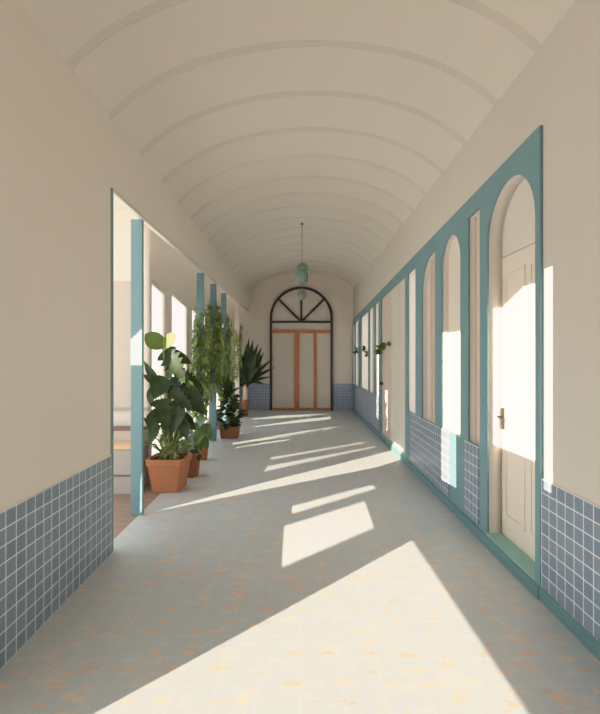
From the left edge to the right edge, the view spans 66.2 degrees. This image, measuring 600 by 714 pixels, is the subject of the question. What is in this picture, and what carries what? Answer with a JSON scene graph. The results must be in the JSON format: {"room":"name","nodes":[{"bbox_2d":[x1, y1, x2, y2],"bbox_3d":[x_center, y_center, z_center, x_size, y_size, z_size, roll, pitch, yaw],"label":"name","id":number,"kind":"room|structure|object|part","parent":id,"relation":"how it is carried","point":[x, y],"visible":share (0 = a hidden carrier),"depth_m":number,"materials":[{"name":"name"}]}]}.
{"room":"corridor","nodes":[
{"label":"corridor","id":0,"kind":"room"},
{"bbox_2d":[114,198,126,208],"bbox_3d":[-2.015,-1.800,4.085,0.970,0.100,2.970,0,0,0],"label":"ceiling","id":1,"kind":"structure","parent":0,"point":[117,205],"depth_m":5.31,"materials":[{"name":"paint"}]},
{"bbox_2d":[0,0,248,511],"bbox_3d":[-1.490,-0.170,5.000,0.080,3.340,16.000,0,0,0],"label":"wall","id":2,"kind":"structure","parent":0,"point":[62,154],"depth_m":2.74,"materials":[{"name":"paint"}]},
{"bbox_2d":[0,455,111,668],"bbox_3d":[-1.444,1.125,2.820,0.012,0.750,1.399,0,0,0],"label":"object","id":3,"kind":"structure","parent":2,"relation":"attached to","point":[52,540],"depth_m":2.63,"materials":[{"name":"blue tile"}]},
{"bbox_2d":[111,188,113,551],"bbox_3d":[-1.487,0.100,3.542,0.086,2.800,0.045,0,0,0],"label":"trim","id":4,"kind":"structure","parent":2,"relation":"attached to","point":[112,189],"depth_m":3.54,"materials":[{"name":"teal paint"}]},
{"bbox_2d":[114,209,137,425],"bbox_3d":[-2.145,-0.125,5.510,0.570,3.250,0.120,0,0,0],"label":"wall","id":5,"kind":"structure","parent":0,"point":[122,218],"depth_m":5.45,"materials":[{"name":"paint"}]},
{"bbox_2d":[114,281,130,407],"bbox_3d":[-2.132,-0.150,5.445,0.535,1.500,0.010,0,0,0],"label":"window","id":6,"kind":"structure","parent":5,"relation":"attached to","point":[122,289],"depth_m":5.44,"materials":[{"name":"white glass"}]},
{"bbox_2d":[114,408,148,410],"bbox_3d":[-2.095,0.618,5.435,0.610,0.035,0.030,0,0,0],"label":"trim","id":7,"kind":"structure","parent":5,"relation":"attached to","point":[115,409],"depth_m":5.42,"materials":[{"name":"grey paint"}]},
{"bbox_2d":[144,224,236,483],"bbox_3d":[-1.820,-0.125,9.225,0.080,3.250,7.550,0,0,0],"label":"wall","id":8,"kind":"structure","parent":0,"point":[164,266],"depth_m":6.23,"materials":[{"name":"paint"}]},
{"bbox_2d":[152,281,165,446],"bbox_3d":[-1.825,0.180,5.865,0.050,2.240,0.670,0,0,0],"label":"window","id":9,"kind":"structure","parent":8,"relation":"in","point":[154,285],"depth_m":6.17,"materials":[{"name":"beige paint"}]},
{"bbox_2d":[172,293,187,440],"bbox_3d":[-1.825,0.190,6.900,0.050,2.220,1.000,0,0,0],"label":"window","id":10,"kind":"structure","parent":8,"relation":"in","point":[174,296],"depth_m":7.37,"materials":[{"name":"beige paint"}]},
{"bbox_2d":[150,386,234,483],"bbox_3d":[-1.775,1.125,9.215,0.010,0.750,7.530,0,0,0],"label":"trim","id":11,"kind":"structure","parent":8,"relation":"attached to","point":[233,387],"depth_m":7.57,"materials":[{"name":"blue tile"}]},
{"bbox_2d":[192,308,196,433],"bbox_3d":[-1.825,0.235,7.850,0.050,2.130,0.500,0,0,0],"label":"window","id":12,"kind":"structure","parent":8,"relation":"in","point":[192,308],"depth_m":7.96,"materials":[{"name":"beige paint"}]},
{"bbox_2d":[204,396,209,423],"bbox_3d":[-1.825,0.235,8.760,0.050,2.130,0.880,0,0,0],"label":"window","id":13,"kind":"structure","parent":8,"relation":"in","point":[208,408],"depth_m":9.17,"materials":[{"name":"beige paint"}]},
{"bbox_2d":[237,272,352,383],"bbox_3d":[-0.125,-0.525,13.100,3.750,4.350,0.200,0,0,0],"label":"wall","id":14,"kind":"structure","parent":0,"point":[255,322],"depth_m":13.00,"materials":[{"name":"paint"}]},
{"bbox_2d":[240,384,269,409],"bbox_3d":[-1.320,1.125,12.990,0.920,0.750,0.020,0,0,0],"label":"trim","id":15,"kind":"structure","parent":14,"relation":"attached to","point":[258,395],"depth_m":12.98,"materials":[{"name":"blue tile"}]},
{"bbox_2d":[270,287,332,409],"bbox_3d":[0.037,-0.240,12.960,1.780,3.480,0.080,0,0,0],"label":"door","id":16,"kind":"structure","parent":14,"relation":"in","point":[301,331],"depth_m":12.97,"materials":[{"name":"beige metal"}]},
{"bbox_3d":[0.037,-0.720,12.953,1.640,0.100,0.035,0,0,0],"label":"transom rail","id":17,"kind":"part","parent":16,"relation":"part of","materials":[{"name":"orange wood"}]},
{"bbox_3d":[0.037,1.465,12.953,1.640,0.070,0.035,0,0,0],"label":"rail","id":18,"kind":"part","parent":16,"relation":"part of","materials":[{"name":"orange wood"}]},
{"bbox_3d":[0.037,-0.988,12.945,1.660,0.065,0.040,0,0,0],"label":"fanlight rail","id":19,"kind":"part","parent":16,"relation":"part of","materials":[{"name":"black metal"}]},
{"bbox_2d":[333,384,351,409],"bbox_3d":[1.205,1.125,12.990,0.530,0.750,0.020,0,0,0],"label":"trim","id":20,"kind":"structure","parent":14,"relation":"attached to","point":[342,393],"depth_m":12.98,"materials":[{"name":"blue tile"}]},
{"bbox_2d":[19,0,575,291],"bbox_3d":[0.025,-2.261,5.000,3.450,0.878,16.000,0,0,0],"label":"ceiling","id":21,"kind":"structure","parent":0,"point":[261,119],"depth_m":3.93,"materials":[{"name":"paint"}]},
{"bbox_2d":[294,223,307,299],"bbox_3d":[0.025,-1.698,8.180,0.252,1.395,0.250,0,0,0],"label":"pendant lamp","id":22,"kind":"object","parent":21,"relation":"hanging from","point":[301,275],"visible":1,"depth_m":8.12,"materials":[{"name":"teal glass"}]},
{"bbox_3d":[0.024,-1.420,8.180,0.250,0.250,0.250,0,0,0],"label":"lamp shade","id":23,"kind":"part","parent":22,"relation":"part of","materials":[{"name":"teal glass"}]},
{"bbox_3d":[0.036,-1.110,8.200,0.180,0.202,0.180,0,0,0],"label":"lamp shade","id":24,"kind":"part","parent":22,"relation":"part of","materials":[{"name":"green glass"}]},
{"bbox_3d":[0.046,-1.590,8.200,0.210,0.181,0.210,0,0,0],"label":"lamp shade","id":25,"kind":"part","parent":22,"relation":"part of","materials":[{"name":"green glass"}]},
{"bbox_2d":[0,410,599,713],"bbox_3d":[-0.405,1.575,5.000,4.050,0.150,16.000,0,0,0],"label":"floor","id":26,"kind":"structure","parent":0,"point":[304,567],"depth_m":2.74,"materials":[{"name":"stone"}]},
{"bbox_2d":[114,426,147,493],"bbox_3d":[-2.070,1.155,5.197,0.560,0.690,0.435,0,0,0],"label":"cabinet","id":27,"kind":"object","parent":26,"relation":"on","point":[122,434],"visible":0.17,"depth_m":5.02,"materials":[{"name":"grey paint"}]},
{"bbox_2d":[131,219,143,514],"bbox_3d":[-1.555,0.095,4.395,0.110,2.810,0.050,0,0,0],"label":"column","id":28,"kind":"structure","parent":26,"relation":"on","point":[137,225],"depth_m":4.37,"materials":[{"name":"teal paint"}]},
{"bbox_2d":[144,332,206,492],"bbox_3d":[-1.489,0.611,5.217,0.832,1.778,0.668,0,0,35],"label":"potted plant","id":29,"kind":"object","parent":26,"relation":"on","point":[168,469],"visible":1,"depth_m":5.06,"materials":[{"name":"green plant"}]},
{"bbox_3d":[-1.485,1.315,5.240,0.434,0.370,0.434,0,0,0],"label":"pot","id":30,"kind":"part","parent":29,"relation":"part of","materials":[{"name":"ceramic"}]},
{"bbox_2d":[179,441,202,477],"bbox_3d":[-1.406,1.274,5.816,0.306,0.451,0.396,0,0,-21],"label":"potted plant","id":31,"kind":"object","parent":26,"relation":"on","point":[194,466],"visible":0.59,"depth_m":5.72,"materials":[{"name":"green plant"}]},
{"bbox_3d":[-1.380,1.350,5.800,0.270,0.300,0.270,0,0,0],"label":"pot","id":32,"kind":"part","parent":31,"relation":"part of","materials":[{"name":"brown ceramic"}]},
{"bbox_2d":[197,273,203,426],"bbox_3d":[-1.555,0.095,7.185,0.110,2.810,0.050,0,0,0],"label":"column","id":33,"kind":"structure","parent":26,"relation":"on","point":[200,276],"depth_m":7.16,"materials":[{"name":"teal paint"}]},
{"bbox_2d":[190,305,212,422],"bbox_3d":[-1.552,0.132,7.171,0.358,1.871,0.501,0,0,0],"label":"climbing vine","id":34,"kind":"object","parent":33,"relation":"attached to","point":[205,368],"visible":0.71,"depth_m":7.07,"materials":[{"name":"green plant"}]},
{"bbox_2d":[193,417,211,459],"bbox_3d":[-1.435,1.186,6.725,0.339,0.629,0.251,0,0,0],"label":"potted plant","id":35,"kind":"object","parent":26,"relation":"on","point":[203,434],"visible":0.91,"depth_m":6.66,"materials":[{"name":"green plant"}]},
{"bbox_3d":[-1.440,1.400,6.750,0.200,0.200,0.200,0,0,0],"label":"pot","id":36,"kind":"part","parent":35,"relation":"part of","materials":[{"name":"ceramic"}]},
{"bbox_2d":[210,284,216,440],"bbox_3d":[-1.555,0.095,8.255,0.110,2.810,0.050,0,0,0],"label":"column","id":37,"kind":"structure","parent":26,"relation":"on","point":[213,287],"depth_m":8.23,"materials":[{"name":"teal paint"}]},
{"bbox_2d":[204,300,223,400],"bbox_3d":[-1.551,-0.101,8.213,0.379,1.832,0.748,0,0,0],"label":"climbing vine","id":38,"kind":"object","parent":37,"relation":"attached to","point":[215,336],"visible":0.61,"depth_m":8.14,"materials":[{"name":"green plant"}]},
{"bbox_2d":[221,293,225,420],"bbox_3d":[-1.565,0.095,9.425,0.110,2.810,0.050,0,0,0],"label":"column","id":39,"kind":"structure","parent":26,"relation":"on","point":[223,295],"depth_m":9.40,"materials":[{"name":"teal paint"}]},
{"bbox_2d":[217,313,233,400],"bbox_3d":[-1.550,0.013,9.413,0.377,1.824,0.662,0,0,-5],"label":"climbing vine","id":40,"kind":"object","parent":39,"relation":"attached to","point":[228,333],"visible":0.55,"depth_m":9.33,"materials":[{"name":"green plant"}]},
{"bbox_2d":[217,372,247,438],"bbox_3d":[-1.284,0.874,8.616,0.621,1.253,0.647,0,0,28],"label":"potted plant","id":41,"kind":"object","parent":26,"relation":"on","point":[230,430],"visible":0.97,"depth_m":8.53,"materials":[{"name":"green plant"}]},
{"bbox_3d":[-1.310,1.390,8.600,0.374,0.220,0.374,0,0,0],"label":"pot","id":42,"kind":"part","parent":41,"relation":"part of","materials":[{"name":"brown ceramic"}]},
{"bbox_2d":[235,304,239,416],"bbox_3d":[-1.565,0.095,11.475,0.110,2.810,0.050,0,0,0],"label":"column","id":43,"kind":"structure","parent":26,"relation":"on","point":[237,306],"depth_m":11.45,"materials":[{"name":"beige paint"}]},
{"bbox_2d":[231,322,243,382],"bbox_3d":[-1.558,-0.126,11.474,0.297,1.548,0.718,0,0,-11],"label":"climbing vine","id":44,"kind":"object","parent":43,"relation":"attached to","point":[238,340],"visible":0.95,"depth_m":11.36,"materials":[{"name":"green plant"}]},
{"bbox_2d":[230,339,274,416],"bbox_3d":[-1.246,0.510,11.478,1.301,1.980,0.419,0,0,-8],"label":"potted palm","id":45,"kind":"object","parent":26,"relation":"on","point":[251,360],"visible":0.96,"depth_m":11.46,"materials":[{"name":"green plant"}]},
{"bbox_2d":[241,400,248,416],"bbox_3d":[-1.385,1.290,11.550,0.200,0.420,0.200,0,0,0],"label":"pot","id":46,"kind":"object","parent":45,"relation":"attached to","point":[244,403],"depth_m":11.47,"materials":[{"name":"brown ceramic"}]},
{"bbox_2d":[353,0,599,532],"bbox_3d":[1.560,-0.220,5.000,0.120,3.440,16.000,0,0,0],"label":"wall","id":47,"kind":"structure","parent":0,"point":[558,88],"depth_m":2.72,"materials":[{"name":"paint"}]},
{"bbox_2d":[356,322,357,384],"bbox_3d":[1.508,-0.095,12.035,0.027,1.670,0.670,0,0,0],"label":"window","id":48,"kind":"structure","parent":47,"relation":"in","point":[357,322],"depth_m":12.27,"materials":[{"name":"white glass"}]},
{"bbox_2d":[362,313,367,389],"bbox_3d":[1.508,-0.125,10.590,0.027,1.730,1.180,0,0,0],"label":"window","id":49,"kind":"structure","parent":47,"relation":"in","point":[365,317],"depth_m":10.58,"materials":[{"name":"white glass"}]},
{"bbox_2d":[362,346,367,356],"bbox_3d":[1.403,-0.122,9.955,0.120,0.251,0.443,0,0,4],"label":"sprig","id":50,"kind":"object","parent":47,"relation":"attached to","point":[363,347],"visible":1,"depth_m":9.92,"materials":[{"name":"green plant"}]},
{"bbox_2d":[356,386,378,430],"bbox_3d":[1.476,1.067,10.400,0.008,0.635,3.600,0,0,0],"label":"trim","id":51,"kind":"structure","parent":47,"relation":"attached to","point":[367,403],"depth_m":9.88,"materials":[{"name":"blue tile"}]},
{"bbox_2d":[370,308,372,392],"bbox_3d":[1.508,-0.145,9.580,0.027,1.770,0.560,0,0,0],"label":"window","id":52,"kind":"structure","parent":47,"relation":"in","point":[371,310],"depth_m":9.70,"materials":[{"name":"white glass"}]},
{"bbox_2d":[376,302,378,395],"bbox_3d":[1.508,-0.155,8.880,0.027,1.790,0.440,0,0,0],"label":"window","id":53,"kind":"structure","parent":47,"relation":"in","point":[377,304],"depth_m":8.95,"materials":[{"name":"beige paint"}]},
{"bbox_2d":[375,341,390,354],"bbox_3d":[1.408,-0.143,7.946,0.143,0.226,1.231,0,0,0],"label":"sprig","id":54,"kind":"object","parent":47,"relation":"attached to","point":[383,345],"visible":1,"depth_m":7.84,"materials":[{"name":"green plant"}]},
{"bbox_2d":[380,279,404,452],"bbox_3d":[1.500,0.129,7.445,0.120,2.527,1.926,0,0,0],"label":"door","id":55,"kind":"structure","parent":47,"relation":"in","point":[393,383],"depth_m":7.35,"materials":[{"name":"beige paint"}]},
{"bbox_2d":[381,433,404,456],"bbox_3d":[1.539,1.447,7.445,0.122,0.106,1.930,0,0,0],"label":"trim","id":56,"kind":"structure","parent":47,"relation":"attached to","point":[382,434],"depth_m":7.33,"materials":[{"name":"green paint"}]},
{"bbox_2d":[409,270,414,412],"bbox_3d":[1.508,-0.210,6.120,0.027,1.900,0.440,0,0,0],"label":"window","id":57,"kind":"structure","parent":47,"relation":"in","point":[412,274],"depth_m":6.16,"materials":[{"name":"beige glass"}]},
{"bbox_2d":[410,413,448,496],"bbox_3d":[1.476,1.067,5.360,0.008,0.635,1.600,0,0,0],"label":"trim","id":58,"kind":"structure","parent":47,"relation":"attached to","point":[429,443],"depth_m":5.19,"materials":[{"name":"blue tile"}]},
{"bbox_2d":[427,257,434,421],"bbox_3d":[1.542,-0.210,5.320,0.045,1.900,0.560,0,0,0],"label":"window","id":59,"kind":"structure","parent":47,"relation":"in","point":[431,277],"depth_m":5.35,"materials":[{"name":"beige glass"}]},
{"bbox_2d":[352,125,542,586],"bbox_3d":[1.490,0.034,7.910,0.020,2.931,10.140,0,0,0],"label":"trim","id":60,"kind":"structure","parent":47,"relation":"attached to","point":[526,161],"depth_m":4.09,"materials":[{"name":"teal paint"}]},
{"bbox_2d":[445,236,459,432],"bbox_3d":[1.542,-0.230,4.535,0.045,1.940,0.570,0,0,0],"label":"window","id":61,"kind":"structure","parent":47,"relation":"in","point":[452,263],"depth_m":4.66,"materials":[{"name":"white glass"}]},
{"bbox_2d":[464,441,478,524],"bbox_3d":[1.476,1.067,3.965,0.008,0.635,0.330,0,0,0],"label":"trim","id":62,"kind":"structure","parent":47,"relation":"attached to","point":[471,452],"depth_m":3.95,"materials":[{"name":"blue tile"}]},
{"bbox_2d":[352,407,599,660],"bbox_3d":[1.483,1.458,4.990,0.034,0.085,15.980,0,0,0],"label":"baseboard","id":63,"kind":"structure","parent":47,"relation":"attached to","point":[533,587],"depth_m":3.13,"materials":[{"name":"teal paint"}]},
{"bbox_2d":[473,214,479,442],"bbox_3d":[1.542,-0.248,3.925,0.045,1.976,0.270,0,0,0],"label":"window","id":64,"kind":"structure","parent":47,"relation":"in","point":[476,220],"depth_m":4.01,"materials":[{"name":"beige paint"}]},
{"bbox_2d":[486,533,534,581],"bbox_3d":[1.539,1.447,3.273,0.122,0.106,0.753,0,0,0],"label":"threshold","id":65,"kind":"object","parent":47,"relation":"attached to","point":[508,547],"depth_m":3.26,"materials":[{"name":"green paint"}]},
{"bbox_2d":[497,179,534,561],"bbox_3d":[1.596,0.025,3.280,0.098,2.750,0.840,0,0,0],"label":"door","id":66,"kind":"structure","parent":47,"relation":"in","point":[517,417],"depth_m":3.36,"materials":[{"name":"beige paint"}]},
{"bbox_3d":[1.575,0.485,3.577,0.055,0.170,0.123,0,0,0],"label":"handle","id":67,"kind":"part","parent":66,"relation":"part of","materials":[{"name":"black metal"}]},
{"bbox_3d":[1.599,0.290,3.425,0.008,1.900,0.310,0,0,0],"label":"panel moulding","id":68,"kind":"part","parent":66,"relation":"part of","materials":[{"name":"beige paint"}]},
{"bbox_3d":[1.616,-1.067,3.280,0.028,0.565,0.840,0,0,0],"label":"transom panel","id":69,"kind":"part","parent":66,"relation":"part of","materials":[{"name":"paint"}]},
{"bbox_3d":[1.599,0.290,3.110,0.008,1.900,0.180,0,0,0],"label":"panel moulding","id":70,"kind":"part","parent":66,"relation":"part of","materials":[{"name":"beige paint"}]},
{"bbox_2d":[541,478,599,641],"bbox_3d":[1.494,1.083,-0.080,0.012,0.665,5.840,0,0,0],"label":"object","id":71,"kind":"structure","parent":47,"relation":"attached to","point":[570,523],"depth_m":2.52,"materials":[{"name":"blue tile"}]},
{"label":"outside","id":72,"kind":"structure","parent":0,"visible":0},
{"bbox_2d":[152,366,218,454],"bbox_3d":[0.000,1.775,25.000,120.000,0.150,130.000,0,0,0],"label":"ground","id":73,"kind":"structure","parent":72,"point":[158,369],"depth_m":16.82,"materials":[{"name":"white"}]}
]}

